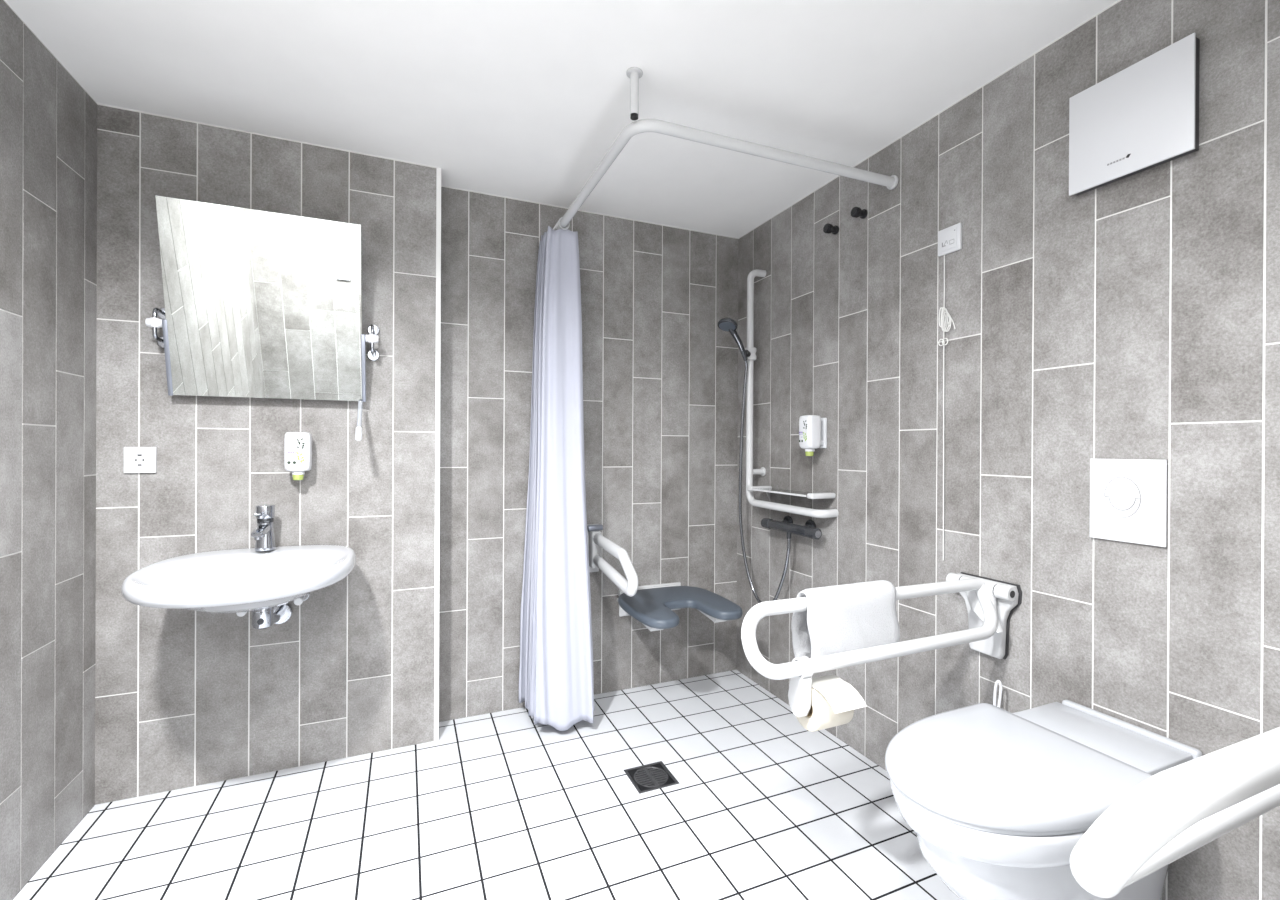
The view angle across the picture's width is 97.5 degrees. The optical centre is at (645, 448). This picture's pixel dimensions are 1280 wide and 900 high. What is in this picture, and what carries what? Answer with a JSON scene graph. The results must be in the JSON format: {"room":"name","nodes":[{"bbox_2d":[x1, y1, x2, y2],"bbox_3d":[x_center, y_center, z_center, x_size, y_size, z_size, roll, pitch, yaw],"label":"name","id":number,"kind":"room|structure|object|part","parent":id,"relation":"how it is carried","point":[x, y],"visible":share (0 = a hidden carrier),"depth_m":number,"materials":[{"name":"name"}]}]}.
{"room":"accessible bathroom","nodes":[
{"label":"accessible bathroom","id":0,"kind":"room"},
{"bbox_2d":[0,0,96,899],"bbox_3d":[-1.326,0.022,0.682,0.100,2.223,2.437,0,0,-23],"label":"wall","id":1,"kind":"structure","parent":0,"point":[48,120],"depth_m":1.52,"materials":[{"name":"grey tile"}]},
{"bbox_2d":[95,103,436,804],"bbox_3d":[-1.365,0.020,2.075,1.122,2.223,0.254,0,0,-23],"label":"wall","id":2,"kind":"structure","parent":0,"point":[185,698],"depth_m":1.95,"materials":[{"name":"grey tile"}]},
{"bbox_2d":[124,447,156,472],"bbox_3d":[-1.634,0.037,1.815,0.082,0.084,0.012,0,0,-23],"label":"wall socket","id":3,"kind":"object","parent":2,"relation":"attached to","point":[136,459],"visible":1,"depth_m":1.81,"materials":[{"name":"white plastic"}]},
{"bbox_2d":[121,544,355,612],"bbox_3d":[-1.181,0.405,1.678,0.553,0.128,0.621,0,0,-23],"label":"washbasin","id":4,"kind":"object","parent":2,"relation":"attached to","point":[237,580],"visible":1,"depth_m":1.63,"materials":[{"name":"white ceramic"}]},
{"bbox_2d":[251,504,275,550],"bbox_3d":[-1.259,0.264,1.843,0.060,0.150,0.146,0,0,-23],"label":"faucet","id":5,"kind":"object","parent":4,"relation":"on","point":[263,533],"visible":1,"depth_m":1.86,"materials":[{"name":"silver metal"}]},
{"bbox_3d":[-1.252,0.269,1.827,0.037,0.041,0.112,0,0,-23],"label":"spout","id":6,"kind":"part","parent":5,"relation":"part of","materials":[{"name":"silver metal"}]},
{"bbox_3d":[-1.264,0.211,1.852,0.058,0.044,0.122,0,0,-23],"label":"lever","id":7,"kind":"part","parent":5,"relation":"part of","materials":[{"name":"silver metal"}]},
{"bbox_2d":[252,604,291,629],"bbox_3d":[-1.245,0.541,1.870,0.074,0.144,0.221,0,0,-20],"label":"trap","id":8,"kind":"object","parent":4,"relation":"attached to","point":[261,619],"visible":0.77,"depth_m":1.79,"materials":[{"name":"silver metal"}]},
{"bbox_2d":[252,607,273,629],"bbox_3d":[-1.224,0.522,1.795,0.060,0.105,0.060,0,0,-23],"label":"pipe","id":9,"kind":"object","parent":8,"relation":"on","point":[261,619],"depth_m":1.77,"materials":[{"name":"silver metal"}]},
{"bbox_2d":[236,612,246,616],"bbox_3d":[-1.352,0.534,1.892,0.044,0.054,0.094,0,0,-23],"label":"angle valve","id":10,"kind":"object","parent":2,"relation":"attached to","point":[240,614],"visible":0.19,"depth_m":1.85,"materials":[{"name":"silver metal"}]},
{"bbox_2d":[145,195,379,440],"bbox_3d":[-1.253,-0.394,1.871,0.657,0.734,0.204,0,0,-23],"label":"mirror","id":11,"kind":"object","parent":2,"relation":"attached to","point":[258,303],"visible":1,"depth_m":1.85,"materials":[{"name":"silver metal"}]},
{"bbox_3d":[-1.540,-0.395,1.762,0.042,0.030,0.027,0,0,-23],"label":"clamp knob","id":12,"kind":"part","parent":11,"relation":"part of","materials":[{"name":"white plastic"}]},
{"bbox_3d":[-1.524,-0.290,1.794,0.013,0.238,0.077,0,0,-23],"label":"rail","id":13,"kind":"part","parent":11,"relation":"part of","materials":[{"name":"grey metal"}]},
{"bbox_3d":[-1.004,-0.119,1.973,0.016,0.106,0.109,0,0,-25],"label":"tilt lever","id":14,"kind":"part","parent":11,"relation":"part of","materials":[{"name":"white plastic"}]},
{"bbox_3d":[-1.011,-0.288,2.014,0.013,0.238,0.077,0,0,-23],"label":"rail","id":15,"kind":"part","parent":11,"relation":"part of","materials":[{"name":"grey metal"}]},
{"bbox_3d":[-0.976,-0.393,2.003,0.042,0.030,0.027,0,0,-23],"label":"clamp knob","id":16,"kind":"part","parent":11,"relation":"part of","materials":[{"name":"white plastic"}]},
{"bbox_2d":[284,432,311,479],"bbox_3d":[-1.205,0.026,1.952,0.079,0.165,0.096,0,0,-23],"label":"soap dispenser","id":17,"kind":"object","parent":2,"relation":"attached to","point":[297,445],"visible":1,"depth_m":1.91,"materials":[{"name":"white plastic"}]},
{"bbox_2d":[294,593,309,604],"bbox_3d":[-1.202,0.515,1.956,0.044,0.054,0.094,0,0,-23],"label":"angle valve","id":18,"kind":"object","parent":2,"relation":"attached to","point":[299,601],"visible":0.5,"depth_m":1.92,"materials":[{"name":"silver metal"}]},
{"bbox_3d":[-1.191,0.521,1.928,0.027,0.028,0.033,0,0,-23],"label":"knob","id":19,"kind":"part","parent":18,"relation":"part of","materials":[{"name":"white plastic"}]},
{"bbox_2d":[434,167,440,740],"bbox_3d":[-0.806,0.022,2.178,0.018,2.221,0.008,0,0,-23],"label":"trim","id":20,"kind":"structure","parent":2,"relation":"attached to","point":[438,170],"depth_m":2.17,"materials":[{"name":"white metal"}]},
{"bbox_2d":[13,670,960,899],"bbox_3d":[-0.189,1.188,1.284,2.673,0.100,2.641,0,0,-23],"label":"floor","id":21,"kind":"structure","parent":0,"point":[763,805],"depth_m":1.70,"materials":[{"name":"white tile"}]},
{"bbox_2d":[624,761,678,793],"bbox_3d":[0.019,1.158,1.948,0.145,0.041,0.145,0,0,-23],"label":"floor drain","id":22,"kind":"object","parent":21,"relation":"in","point":[647,779],"visible":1,"depth_m":1.94,"materials":[{"name":"metal"}]},
{"bbox_2d":[993,680,1001,707],"bbox_3d":[0.977,0.896,1.572,0.092,0.495,0.092,0,0,-23],"label":"toilet brush","id":23,"kind":"object","parent":21,"relation":"on","point":[997,681],"visible":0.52,"depth_m":1.57,"materials":[{"name":"white plastic"}]},
{"bbox_2d":[5,0,1118,237],"bbox_3d":[-0.177,-1.135,1.280,2.673,0.100,2.641,0,0,-23],"label":"ceiling","id":24,"kind":"structure","parent":0,"point":[517,99],"depth_m":1.63,"materials":[{"name":"white paint"}]},
{"bbox_2d":[557,67,898,228],"bbox_3d":[0.223,-0.999,2.223,0.993,0.170,1.022,0,0,-23],"label":"rail","id":25,"kind":"object","parent":24,"relation":"hanging from","point":[634,73],"visible":0.84,"depth_m":1.75,"materials":[{"name":"white metal"}]},
{"bbox_2d":[519,217,594,730],"bbox_3d":[-0.362,0.073,2.336,0.276,2.074,0.331,0,0,-23],"label":"shower curtain","id":26,"kind":"object","parent":25,"relation":"hanging from","point":[556,680],"visible":0.98,"depth_m":2.28,"materials":[{"name":"white fabric"}]},
{"bbox_3d":[-0.032,-1.023,1.616,0.048,0.123,0.048,0,0,-23],"label":"ceiling post","id":27,"kind":"part","parent":25,"relation":"part of","materials":[{"name":"white metal"}]},
{"bbox_3d":[0.223,-0.937,2.220,0.976,0.032,1.003,0,0,-23],"label":"rod","id":28,"kind":"part","parent":25,"relation":"part of","materials":[{"name":"white metal"}]},
{"bbox_2d":[439,186,738,721],"bbox_3d":[-0.167,0.025,2.671,1.551,2.223,0.100,0,0,-23],"label":"wall","id":29,"kind":"structure","parent":0,"point":[660,374],"depth_m":2.61,"materials":[{"name":"grey tile"}]},
{"bbox_2d":[587,524,638,596],"bbox_3d":[-0.141,0.456,2.336,0.068,0.222,0.536,0,0,-23],"label":"support rail","id":30,"kind":"object","parent":29,"relation":"attached to","point":[596,541],"visible":0.95,"depth_m":2.31,"materials":[{"name":"white plastic"}]},
{"bbox_3d":[-0.231,0.456,2.546,0.060,0.220,0.080,0,0,-23],"label":"wall plate","id":31,"kind":"part","parent":30,"relation":"part of","materials":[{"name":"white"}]},
{"bbox_2d":[617,582,742,630],"bbox_3d":[0.124,0.722,2.458,0.456,0.133,0.524,0,0,-23],"label":"shower bench","id":32,"kind":"object","parent":29,"relation":"attached to","point":[652,605],"visible":0.98,"depth_m":2.40,"materials":[{"name":"dark grey plastic"},{"name":"white nylon"}]},
{"bbox_3d":[-0.028,0.715,2.436,0.060,0.036,0.407,0,0,-23],"label":"support arm","id":33,"kind":"part","parent":32,"relation":"part of","materials":[{"name":"white metal"}]},
{"bbox_3d":[0.245,0.716,2.552,0.060,0.036,0.407,0,0,-23],"label":"support arm","id":34,"kind":"part","parent":32,"relation":"part of","materials":[{"name":"white metal"}]},
{"bbox_2d":[736,0,1279,899],"bbox_3d":[1.000,0.032,1.787,0.100,2.223,2.641,0,0,-23],"label":"wall","id":35,"kind":"structure","parent":0,"point":[1136,316],"depth_m":1.49,"materials":[{"name":"grey tile"}]},
{"bbox_2d":[761,516,821,539],"bbox_3d":[0.634,0.341,2.401,0.087,0.086,0.360,0,0,-23],"label":"shower mixer","id":36,"kind":"object","parent":35,"relation":"attached to","point":[809,530],"visible":1,"depth_m":2.36,"materials":[{"name":"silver metal"}]},
{"bbox_3d":[0.555,0.338,2.535,0.047,0.047,0.052,0,0,-23],"label":"flow knob","id":37,"kind":"part","parent":36,"relation":"part of","materials":[{"name":"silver metal"}]},
{"bbox_3d":[0.675,0.339,2.255,0.047,0.047,0.054,0,0,-23],"label":"temperature knob","id":38,"kind":"part","parent":36,"relation":"part of","materials":[{"name":"silver metal"}]},
{"bbox_2d":[747,486,835,499],"bbox_3d":[0.613,0.207,2.410,0.119,0.066,0.458,0,0,-23],"label":"shower shelf","id":39,"kind":"object","parent":35,"relation":"attached to","point":[768,489],"visible":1,"depth_m":2.35,"materials":[{"name":"white plastic"}]},
{"bbox_3d":[0.614,0.187,2.411,0.113,0.006,0.380,0,0,-23],"label":"glass plate","id":40,"kind":"part","parent":39,"relation":"part of","materials":[{"name":"white"}]},
{"bbox_2d":[746,269,838,517],"bbox_3d":[0.618,-0.288,2.437,0.093,1.122,0.530,0,0,-23],"label":"handrail","id":41,"kind":"object","parent":35,"relation":"attached to","point":[750,471],"visible":1,"depth_m":2.64,"materials":[{"name":"white plastic"}]},
{"bbox_2d":[745,347,756,360],"bbox_3d":[0.484,-0.447,2.641,0.087,0.060,0.059,0,0,-43],"label":"slider","id":42,"kind":"object","parent":41,"relation":"attached to","point":[750,351],"visible":0.78,"depth_m":2.62,"materials":[{"name":"white plastic"}]},
{"bbox_2d":[717,318,747,360],"bbox_3d":[0.410,-0.495,2.533,0.185,0.175,0.089,0,0,-29],"label":"shower","id":43,"kind":"object","parent":42,"relation":"attached to","point":[730,325],"visible":1,"depth_m":2.52,"materials":[{"name":"silver metal"}]},
{"bbox_3d":[0.366,-0.544,2.507,0.071,0.029,0.072,0,0,-23],"label":"spray plate","id":44,"kind":"part","parent":43,"relation":"part of","materials":[{"name":"grey plastic"}]},
{"bbox_3d":[0.433,-0.473,2.571,0.112,0.131,0.029,0,0,-40],"label":"handle","id":45,"kind":"part","parent":43,"relation":"part of","materials":[{"name":"silver metal"}]},
{"bbox_2d":[739,360,790,602],"bbox_3d":[0.534,0.153,2.542,0.064,1.133,0.346,0,0,-32],"label":"shower hose","id":46,"kind":"object","parent":43,"relation":"attached to","point":[745,361],"visible":0.87,"depth_m":2.65,"materials":[{"name":"metal"}]},
{"bbox_2d":[799,415,826,455],"bbox_3d":[0.681,-0.052,2.284,0.096,0.165,0.079,0,0,-23],"label":"soap dispenser","id":47,"kind":"object","parent":35,"relation":"attached to","point":[812,428],"visible":1,"depth_m":2.25,"materials":[{"name":"white plastic"}]},
{"bbox_2d":[799,415,820,448],"bbox_3d":[0.668,-0.068,2.279,0.068,0.135,0.079,0,0,-23],"label":"bottle","id":48,"kind":"object","parent":47,"relation":"on","point":[809,425],"depth_m":2.25,"materials":[{"name":"white plastic"}]},
{"bbox_2d":[823,223,838,234],"bbox_3d":[0.735,-0.869,2.220,0.053,0.037,0.037,0,0,-23],"label":"wall hook","id":49,"kind":"object","parent":35,"relation":"attached to","point":[828,228],"visible":1,"depth_m":2.21,"materials":[{"name":"black plastic"}]},
{"bbox_3d":[0.721,-0.869,2.214,0.024,0.037,0.037,0,0,-23],"label":"knob","id":50,"kind":"part","parent":49,"relation":"part of","materials":[{"name":"black plastic"}]},
{"bbox_3d":[0.746,-0.869,2.225,0.029,0.034,0.034,0,0,-23],"label":"stem","id":51,"kind":"part","parent":49,"relation":"part of","materials":[{"name":"black plastic"}]},
{"bbox_2d":[851,207,867,218],"bbox_3d":[0.793,-0.875,2.083,0.053,0.037,0.037,0,0,-23],"label":"wall hook","id":52,"kind":"object","parent":35,"relation":"attached to","point":[856,212],"visible":1,"depth_m":2.07,"materials":[{"name":"black plastic"}]},
{"bbox_3d":[0.780,-0.875,2.077,0.024,0.037,0.037,0,0,-23],"label":"knob","id":53,"kind":"part","parent":52,"relation":"part of","materials":[{"name":"black plastic"}]},
{"bbox_3d":[0.804,-0.875,2.088,0.029,0.034,0.034,0,0,-23],"label":"stem","id":54,"kind":"part","parent":52,"relation":"part of","materials":[{"name":"black plastic"}]},
{"bbox_2d":[741,572,1021,679],"bbox_3d":[0.605,0.478,1.470,0.871,0.235,0.192,0,0,-23],"label":"grab rail","id":55,"kind":"object","parent":35,"relation":"attached to","point":[991,604],"visible":1,"depth_m":1.48,"materials":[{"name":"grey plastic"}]},
{"bbox_2d":[788,656,813,716],"bbox_3d":[0.410,0.550,1.321,0.138,0.138,0.062,0,0,-23],"label":"paper holder","id":56,"kind":"object","parent":55,"relation":"attached to","point":[799,693],"visible":0.64,"depth_m":1.28,"materials":[{"name":"white plastic"}]},
{"bbox_2d":[796,675,866,731],"bbox_3d":[0.425,0.599,1.306,0.097,0.110,0.148,0,0,-23],"label":"toilet roll","id":57,"kind":"object","parent":56,"relation":"on","point":[834,700],"visible":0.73,"depth_m":1.27,"materials":[{"name":"beige paper"}]},
{"bbox_2d":[791,580,899,657],"bbox_3d":[0.507,0.438,1.417,0.292,0.190,0.079,0,0,-23],"label":"towel","id":58,"kind":"object","parent":55,"relation":"hanging from","point":[855,616],"visible":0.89,"depth_m":1.39,"materials":[{"name":"white fabric"}]},
{"bbox_3d":[0.966,0.446,1.603,0.040,0.115,0.130,0,0,-13],"label":"hinge arm","id":59,"kind":"part","parent":55,"relation":"part of","materials":[{"name":"white plastic"}]},
{"bbox_3d":[0.990,0.488,1.633,0.024,0.215,0.182,0,0,-23],"label":"wall plate","id":60,"kind":"part","parent":55,"relation":"part of","materials":[{"name":"white plastic"}]},
{"bbox_2d":[938,223,961,256],"bbox_3d":[0.953,-0.654,1.759,0.014,0.081,0.079,0,0,-23],"label":"switch","id":61,"kind":"object","parent":35,"relation":"attached to","point":[950,238],"visible":1,"depth_m":1.75,"materials":[{"name":"white plastic"}]},
{"bbox_2d":[938,254,955,559],"bbox_3d":[0.941,-0.130,1.759,0.020,0.966,0.061,0,0,-23],"label":"pull cord","id":62,"kind":"object","parent":61,"relation":"hanging from","point":[944,322],"visible":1,"depth_m":1.77,"materials":[{"name":"white plastic"}]},
{"bbox_2d":[885,700,1202,899],"bbox_3d":[0.818,0.844,1.214,0.677,0.404,0.383,0,0,-23],"label":"toilet","id":63,"kind":"object","parent":35,"relation":"attached to","point":[997,801],"visible":0.83,"depth_m":1.10,"materials":[{"name":"white ceramic"}]},
{"bbox_3d":[0.728,0.682,1.175,0.461,0.011,0.372,0,0,-23],"label":"seat","id":64,"kind":"part","parent":63,"relation":"part of","materials":[{"name":"white plastic"}]},
{"bbox_3d":[0.726,0.659,1.174,0.474,0.034,0.383,0,0,-23],"label":"lid","id":65,"kind":"part","parent":63,"relation":"part of","materials":[{"name":"white plastic"}]},
{"bbox_2d":[1090,459,1167,546],"bbox_3d":[1.136,0.122,1.325,0.010,0.196,0.152,0,0,-23],"label":"flush plate","id":66,"kind":"object","parent":35,"relation":"attached to","point":[1128,497],"visible":1,"depth_m":1.32,"materials":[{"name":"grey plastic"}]},
{"bbox_3d":[1.140,0.123,1.327,0.003,0.194,0.150,0,0,-23],"label":"mounting frame","id":67,"kind":"part","parent":66,"relation":"part of","materials":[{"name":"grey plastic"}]},
{"bbox_2d":[1069,32,1199,195],"bbox_3d":[1.134,-0.764,1.314,0.030,0.248,0.246,0,0,-23],"label":"fan cover","id":68,"kind":"object","parent":35,"relation":"attached to","point":[1144,116],"visible":1,"depth_m":1.29,"materials":[{"name":"white plastic"}]},
{"bbox_2d":[1069,727,1279,897],"bbox_3d":[0.894,0.480,0.797,0.867,0.237,0.192,0,0,-23],"label":"grab rail","id":69,"kind":"object","parent":35,"relation":"attached to","point":[1181,809],"visible":1,"depth_m":0.62,"materials":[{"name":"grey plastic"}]}
]}

